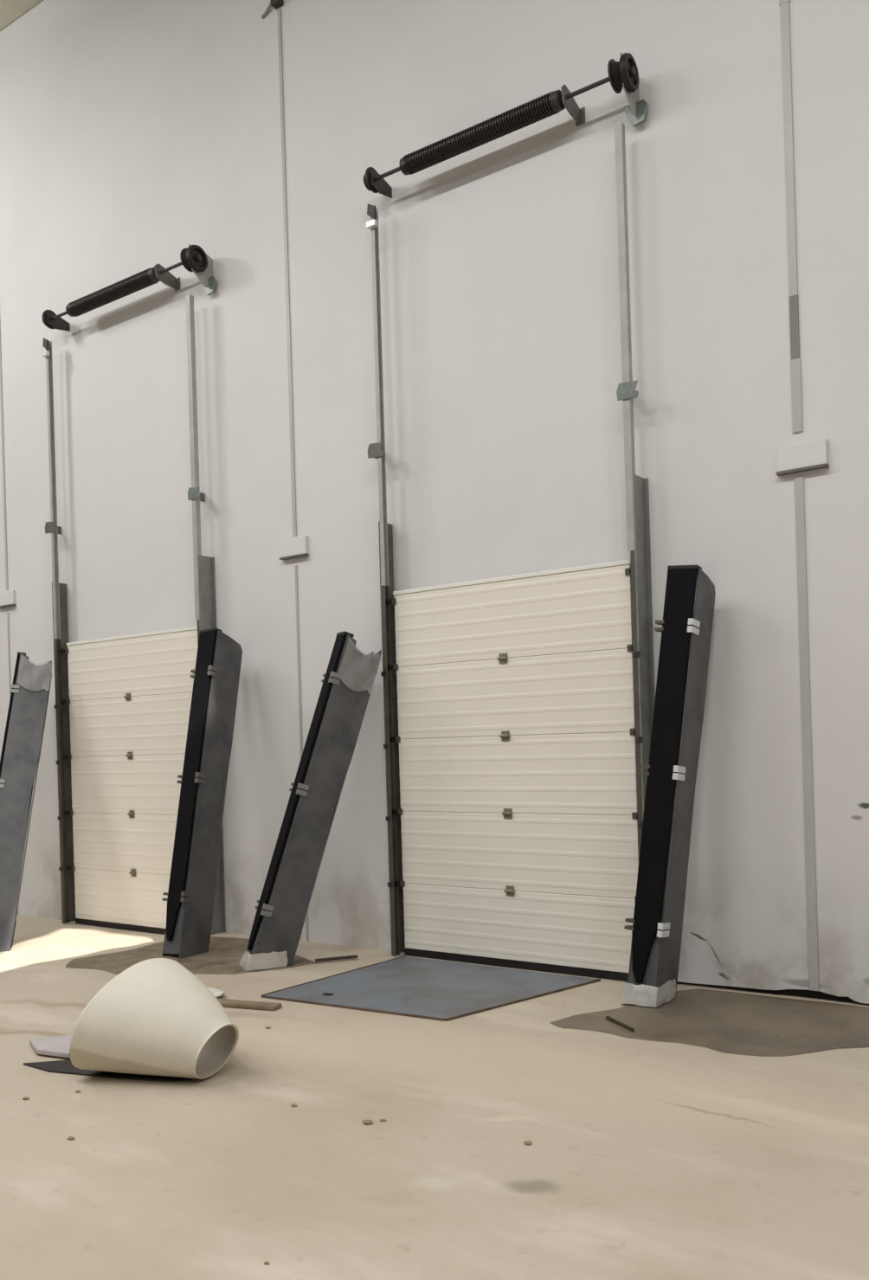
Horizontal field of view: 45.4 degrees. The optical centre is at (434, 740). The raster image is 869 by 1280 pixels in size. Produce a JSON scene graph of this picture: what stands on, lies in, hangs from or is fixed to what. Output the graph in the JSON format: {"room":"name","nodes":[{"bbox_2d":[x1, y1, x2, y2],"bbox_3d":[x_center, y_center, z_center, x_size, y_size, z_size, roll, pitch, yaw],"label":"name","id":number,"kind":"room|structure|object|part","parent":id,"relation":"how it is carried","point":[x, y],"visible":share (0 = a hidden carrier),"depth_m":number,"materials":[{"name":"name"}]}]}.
{"room":"distribution center","nodes":[
{"label":"distribution center","id":0,"kind":"room"},
{"bbox_2d":[0,0,43,32],"bbox_3d":[-10.388,-7.262,-5.741,38.000,0.001,34.100,-2,0,35],"label":"ceiling","id":1,"kind":"structure","parent":0,"point":[10,10],"depth_m":10.57,"materials":[{"name":"white paint"}]},
{"bbox_2d":[0,0,868,1003],"bbox_3d":[-0.457,-2.893,8.153,26.000,9.310,0.100,-2,0,35],"label":"wall","id":2,"kind":"structure","parent":0,"point":[134,133],"depth_m":7.76,"materials":[{"name":"white paint"}]},
{"bbox_2d":[0,589,16,608],"bbox_3d":[-4.520,-1.497,10.958,0.290,0.167,0.044,-2,0,35],"label":"cover plate","id":3,"kind":"object","parent":2,"relation":"attached to","point":[7,598],"visible":1,"depth_m":10.92,"materials":[{"name":"metal"}]},
{"bbox_2d":[0,321,18,914],"bbox_3d":[-4.527,-2.050,10.971,0.032,7.770,0.011,-2,0,35],"label":"strip","id":4,"kind":"object","parent":2,"relation":"attached to","point":[1,379],"visible":0.7,"depth_m":10.96,"materials":[{"name":"grey metal"}]},
{"bbox_2d":[41,338,76,923],"bbox_3d":[-3.729,-1.087,10.313,0.155,5.780,0.200,-2,0,35],"label":"door track","id":5,"kind":"object","parent":2,"relation":"attached to","point":[59,590],"visible":0.99,"depth_m":10.28,"materials":[{"name":"metal"}]},
{"bbox_3d":[-3.769,-2.482,10.263,0.035,2.952,0.050,-2,0,35],"label":"rail","id":6,"kind":"part","parent":5,"relation":"part of","materials":[{"name":"grey metal"}]},
{"bbox_3d":[-3.685,0.398,10.265,0.030,2.810,0.050,-2,0,35],"label":"rail","id":7,"kind":"part","parent":5,"relation":"part of","materials":[{"name":"metal"}]},
{"bbox_2d":[59,625,197,934],"bbox_3d":[-2.804,0.395,9.709,2.026,2.778,0.103,-2,0,35],"label":"door","id":8,"kind":"structure","parent":2,"relation":"in","point":[130,696],"depth_m":9.78,"materials":[{"name":"metal"}]},
{"bbox_3d":[-2.755,1.483,9.732,1.930,0.494,0.047,-2,0,35],"label":"panel","id":9,"kind":"part","parent":8,"relation":"part of","materials":[{"name":"white metal"}]},
{"bbox_3d":[-2.771,0.961,9.732,1.930,0.548,0.047,-2,0,35],"label":"panel","id":10,"kind":"part","parent":8,"relation":"part of","materials":[{"name":"white metal"}]},
{"bbox_3d":[-2.787,0.411,9.732,1.930,0.548,0.047,-2,0,35],"label":"panel","id":11,"kind":"part","parent":8,"relation":"part of","materials":[{"name":"white metal"}]},
{"bbox_3d":[-2.804,-0.139,9.732,1.930,0.548,0.047,-2,0,35],"label":"panel","id":12,"kind":"part","parent":8,"relation":"part of","materials":[{"name":"white metal"}]},
{"bbox_3d":[-2.820,-0.689,9.732,1.930,0.548,0.047,-2,0,35],"label":"panel","id":13,"kind":"part","parent":8,"relation":"part of","materials":[{"name":"white metal"}]},
{"bbox_2d":[42,244,216,331],"bbox_3d":[-2.866,-4.056,9.588,2.213,0.369,0.335,-2,0,35],"label":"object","id":14,"kind":"object","parent":2,"relation":"attached to","point":[194,259],"visible":1,"depth_m":9.34,"materials":[{"name":"metal"}]},
{"bbox_3d":[-3.690,-4.104,10.192,0.010,0.145,0.250,-2,0,35],"label":"bearing plate","id":15,"kind":"part","parent":14,"relation":"part of","materials":[{"name":"metal"}]},
{"bbox_3d":[-2.024,-4.106,9.005,0.008,0.320,0.270,-2,0,35],"label":"bearing plate","id":16,"kind":"part","parent":14,"relation":"part of","materials":[{"name":"metal"}]},
{"bbox_3d":[-1.967,-3.973,9.078,0.158,0.149,0.020,-2,0,35],"label":"mounting plate","id":17,"kind":"part","parent":14,"relation":"part of","materials":[{"name":"metal"}]},
{"bbox_2d":[185,294,225,934],"bbox_3d":[-2.017,-1.071,9.122,0.154,5.647,0.176,-2,0,35],"label":"door track","id":18,"kind":"object","parent":2,"relation":"attached to","point":[204,573],"visible":0.35,"depth_m":9.08,"materials":[{"name":"metal"}]},
{"bbox_3d":[-2.099,-2.475,9.086,0.050,2.837,0.050,-2,0,35],"label":"rail","id":19,"kind":"part","parent":18,"relation":"part of","materials":[{"name":"grey metal"}]},
{"bbox_3d":[-2.006,0.347,9.081,0.030,2.810,0.050,-2,0,35],"label":"rail","id":20,"kind":"part","parent":18,"relation":"part of","materials":[{"name":"metal"}]},
{"bbox_2d":[261,0,283,19],"bbox_3d":[-1.364,-6.109,8.620,0.244,0.106,0.070,-2,0,35],"label":"clip","id":21,"kind":"object","parent":2,"relation":"attached to","point":[275,3],"visible":1,"depth_m":8.58,"materials":[{"name":"metal"}]},
{"bbox_2d":[276,8,308,941],"bbox_3d":[-1.171,-2.196,8.603,0.036,7.720,0.012,-2,0,35],"label":"strip","id":22,"kind":"object","parent":2,"relation":"attached to","point":[279,37],"visible":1,"depth_m":8.60,"materials":[{"name":"grey metal"}]},
{"bbox_2d":[279,534,308,559],"bbox_3d":[-1.164,-1.597,8.591,0.290,0.167,0.044,-2,0,35],"label":"cover plate","id":23,"kind":"object","parent":2,"relation":"attached to","point":[296,547],"visible":1,"depth_m":8.57,"materials":[{"name":"metal"}]},
{"bbox_2d":[366,203,405,955],"bbox_3d":[-0.377,-1.223,7.948,0.155,5.708,0.200,-2,0,35],"label":"door track","id":24,"kind":"object","parent":2,"relation":"attached to","point":[375,450],"visible":0.99,"depth_m":7.91,"materials":[{"name":"metal"}]},
{"bbox_3d":[-0.417,-2.619,7.898,0.035,2.880,0.050,-2,0,35],"label":"rail","id":25,"kind":"part","parent":24,"relation":"part of","materials":[{"name":"grey metal"}]},
{"bbox_3d":[-0.369,0.041,7.883,0.040,0.036,0.010,-2,0,35],"label":"bolt plate","id":26,"kind":"part","parent":24,"relation":"part of","materials":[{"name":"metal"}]},
{"bbox_3d":[-0.353,0.591,7.883,0.040,0.036,0.010,-2,0,35],"label":"bolt plate","id":27,"kind":"part","parent":24,"relation":"part of","materials":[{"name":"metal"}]},
{"bbox_3d":[-0.338,1.091,7.883,0.040,0.036,0.010,-2,0,35],"label":"bolt plate","id":28,"kind":"part","parent":24,"relation":"part of","materials":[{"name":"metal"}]},
{"bbox_3d":[-0.334,0.225,7.899,0.030,2.810,0.050,-2,0,35],"label":"rail","id":29,"kind":"part","parent":24,"relation":"part of","materials":[{"name":"metal"}]},
{"bbox_2d":[363,51,648,198],"bbox_3d":[0.420,-4.165,7.270,2.208,0.369,0.335,-2,0,35],"label":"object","id":30,"kind":"object","parent":2,"relation":"attached to","point":[624,73],"visible":1,"depth_m":7.05,"materials":[{"name":"metal"}]},
{"bbox_3d":[-0.403,-4.212,7.872,0.010,0.145,0.250,-2,0,35],"label":"bearing plate","id":31,"kind":"part","parent":30,"relation":"part of","materials":[{"name":"metal"}]},
{"bbox_3d":[1.260,-4.215,6.689,0.008,0.320,0.270,-2,0,35],"label":"bearing plate","id":32,"kind":"part","parent":30,"relation":"part of","materials":[{"name":"black metal"}]},
{"bbox_3d":[1.317,-4.082,6.761,0.158,0.149,0.020,-2,0,35],"label":"mounting plate","id":33,"kind":"part","parent":30,"relation":"part of","materials":[{"name":"metal"}]},
{"bbox_2d":[385,559,639,981],"bbox_3d":[0.523,0.223,7.361,2.036,2.778,0.103,-2,0,35],"label":"door","id":34,"kind":"structure","parent":2,"relation":"in","point":[521,852],"depth_m":7.31,"materials":[{"name":"metal"}]},
{"bbox_3d":[0.506,-0.861,7.384,1.940,0.548,0.047,-2,0,35],"label":"panel","id":35,"kind":"part","parent":34,"relation":"part of","materials":[{"name":"white metal"}]},
{"bbox_3d":[0.523,-0.311,7.384,1.940,0.548,0.047,-2,0,35],"label":"panel","id":36,"kind":"part","parent":34,"relation":"part of","materials":[{"name":"white metal"}]},
{"bbox_3d":[0.539,0.239,7.384,1.940,0.548,0.047,-2,0,35],"label":"panel","id":37,"kind":"part","parent":34,"relation":"part of","materials":[{"name":"white metal"}]},
{"bbox_3d":[0.572,1.311,7.384,1.940,0.494,0.047,-2,0,35],"label":"panel","id":38,"kind":"part","parent":34,"relation":"part of","materials":[{"name":"white metal"}]},
{"bbox_3d":[0.556,0.789,7.384,1.940,0.548,0.047,-2,0,35],"label":"panel","id":39,"kind":"part","parent":34,"relation":"part of","materials":[{"name":"white metal"}]},
{"bbox_2d":[614,122,662,974],"bbox_3d":[1.323,-1.208,6.765,0.154,5.575,0.176,-2,0,35],"label":"door track","id":40,"kind":"object","parent":2,"relation":"attached to","point":[637,492],"visible":0.82,"depth_m":6.71,"materials":[{"name":"metal"}]},
{"bbox_3d":[1.241,-2.611,6.730,0.050,2.765,0.050,-2,0,35],"label":"rail","id":41,"kind":"part","parent":40,"relation":"part of","materials":[{"name":"grey metal"}]},
{"bbox_3d":[1.333,0.175,6.724,0.030,2.810,0.050,-2,0,35],"label":"rail","id":42,"kind":"part","parent":40,"relation":"part of","materials":[{"name":"metal"}]},
{"bbox_3d":[1.305,-0.559,6.690,0.040,0.036,0.010,-2,0,35],"label":"bolt plate","id":43,"kind":"part","parent":40,"relation":"part of","materials":[{"name":"metal"}]},
{"bbox_3d":[1.322,-0.010,6.690,0.040,0.036,0.010,-2,0,35],"label":"bolt plate","id":44,"kind":"part","parent":40,"relation":"part of","materials":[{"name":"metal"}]},
{"bbox_2d":[676,981,868,1004],"bbox_3d":[5.857,1.405,3.818,10.900,0.140,0.040,-2,0,35],"label":"baseboard","id":45,"kind":"structure","parent":2,"relation":"attached to","point":[801,993],"depth_m":6.35,"materials":[{"name":"black rubber"}]},
{"bbox_2d":[778,0,818,990],"bbox_3d":[2.148,-3.016,6.245,0.060,9.040,0.012,-2,0,35],"label":"wall conduit","id":46,"kind":"object","parent":2,"relation":"attached to","point":[785,28],"visible":1,"depth_m":6.24,"materials":[{"name":"grey metal"}]},
{"bbox_2d":[775,438,829,475],"bbox_3d":[2.199,-1.698,6.218,0.300,0.167,0.044,-2,0,35],"label":"cover plate","id":47,"kind":"object","parent":2,"relation":"attached to","point":[809,455],"visible":1,"depth_m":6.20,"materials":[{"name":"metal"}]},
{"bbox_2d":[0,914,868,1279],"bbox_3d":[-4.207,1.793,2.636,26.000,0.072,14.600,-2,0,35],"label":"floor","id":48,"kind":"structure","parent":0,"point":[645,1160],"depth_m":4.17,"materials":[{"name":"concrete"}]},
{"bbox_2d":[0,651,52,951],"bbox_3d":[-3.874,0.481,9.565,0.408,2.688,1.421,-2,0,1],"label":"post","id":49,"kind":"object","parent":48,"relation":"on","point":[30,687],"visible":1,"depth_m":9.58,"materials":[{"name":"grey metal"}]},
{"bbox_2d":[29,1035,71,1058],"bbox_3d":[-2.010,1.665,5.692,0.336,0.029,0.429,-2,0,-34],"label":"scrap","id":50,"kind":"object","parent":48,"relation":"on","point":[56,1045],"visible":0.61,"depth_m":5.64,"materials":[{"name":"white paper"}]},
{"bbox_2d":[23,1059,193,1081],"bbox_3d":[-1.582,1.673,5.515,1.018,0.009,0.676,-2,0,20],"label":"plastic sheet","id":51,"kind":"object","parent":48,"relation":"on","point":[59,1066],"visible":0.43,"depth_m":5.24,"materials":[{"name":"black plastic"}]},
{"bbox_2d":[69,958,238,1079],"bbox_3d":[-1.347,1.387,5.207,0.737,0.544,0.763,-2,0,35],"label":"cone","id":52,"kind":"object","parent":51,"relation":"on","point":[156,1017],"visible":1,"depth_m":5.03,"materials":[{"name":"white plastic"}]},
{"bbox_2d":[64,936,317,974],"bbox_3d":[-1.838,1.700,8.099,1.986,0.044,1.516,-2,0,35],"label":"floor stain","id":53,"kind":"object","parent":48,"relation":"on","point":[224,955],"visible":0.59,"depth_m":8.00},
{"bbox_2d":[161,627,242,958],"bbox_3d":[-1.904,0.371,8.478,0.303,2.613,0.950,-2,0,23],"label":"post","id":54,"kind":"object","parent":53,"relation":"on","point":[190,894],"visible":1,"depth_m":8.38,"materials":[{"name":"grey metal"}]},
{"bbox_3d":[-1.954,0.422,8.535,0.008,2.665,0.300,-5,-16,34],"label":"plate","id":55,"kind":"part","parent":54,"relation":"part of","materials":[{"name":"grey metal"}]},
{"bbox_2d":[239,630,383,971],"bbox_3d":[-0.919,0.416,7.763,1.122,2.463,0.267,-2,0,-15],"label":"post","id":56,"kind":"object","parent":53,"relation":"on","point":[349,682],"visible":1,"depth_m":7.68,"materials":[{"name":"grey metal"}]},
{"bbox_2d":[207,987,225,997],"bbox_3d":[-1.476,1.650,6.796,0.260,0.051,0.168,-2,0,15],"label":"scrap","id":57,"kind":"object","parent":48,"relation":"on","point":[217,993],"visible":0.39,"depth_m":6.74,"materials":[{"name":"white paper"}]},
{"bbox_2d":[217,998,281,1010],"bbox_3d":[-1.203,1.652,6.511,0.504,0.026,0.100,-2,0,21],"label":"wood board","id":58,"kind":"object","parent":48,"relation":"on","point":[224,1002],"visible":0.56,"depth_m":6.46,"materials":[{"name":"brown wood"}]},
{"bbox_2d":[315,954,357,962],"bbox_3d":[-0.735,1.631,7.783,0.322,0.020,0.030,-2,0,-19],"label":"stick","id":59,"kind":"object","parent":48,"relation":"on","point":[355,955],"visible":1,"depth_m":7.77,"materials":[{"name":"grey metal"}]},
{"bbox_2d":[362,1119,373,1124],"bbox_3d":[-0.286,1.632,4.451,0.041,0.014,0.045,-2,0,-29],"label":"crumb","id":60,"kind":"object","parent":48,"relation":"on","point":[364,1122],"visible":1,"depth_m":4.44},
{"bbox_2d":[260,955,600,1021],"bbox_3d":[-0.014,1.623,6.827,1.738,0.015,1.435,-2,0,35],"label":"plate","id":61,"kind":"object","parent":48,"relation":"on","point":[403,986],"visible":1,"depth_m":6.81,"materials":[{"name":"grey metal"}]},
{"bbox_2d":[523,1140,532,1144],"bbox_3d":[0.375,1.615,4.173,0.036,0.010,0.031,-2,0,35],"label":"crumb","id":62,"kind":"object","parent":48,"relation":"on","point":[527,1142],"visible":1,"depth_m":4.17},
{"bbox_2d":[546,988,868,1055],"bbox_3d":[1.838,1.572,5.784,2.152,0.006,1.268,-2,0,35],"label":"floor stain","id":63,"kind":"object","parent":48,"relation":"on","point":[723,1021],"visible":0.93,"depth_m":5.80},
{"bbox_2d":[605,1016,634,1031],"bbox_3d":[1.039,1.585,5.823,0.018,0.016,0.294,-2,0,-20],"label":"stick","id":64,"kind":"object","parent":63,"relation":"on","point":[608,1018],"visible":1,"depth_m":5.81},
{"bbox_2d":[620,564,715,1007],"bbox_3d":[1.440,0.252,6.383,0.461,2.646,0.604,-2,0,36],"label":"post","id":65,"kind":"object","parent":63,"relation":"on","point":[644,987],"visible":1,"depth_m":6.27,"materials":[{"name":"grey metal"}]},
{"bbox_3d":[1.386,0.276,6.452,0.008,2.657,0.300,5,-2,36],"label":"plate","id":66,"kind":"part","parent":65,"relation":"part of","materials":[{"name":"grey metal"}]},
{"bbox_3d":[1.541,0.280,6.342,0.008,2.639,0.300,5,-2,36],"label":"plate","id":67,"kind":"part","parent":65,"relation":"part of","materials":[{"name":"grey metal"}]}
]}

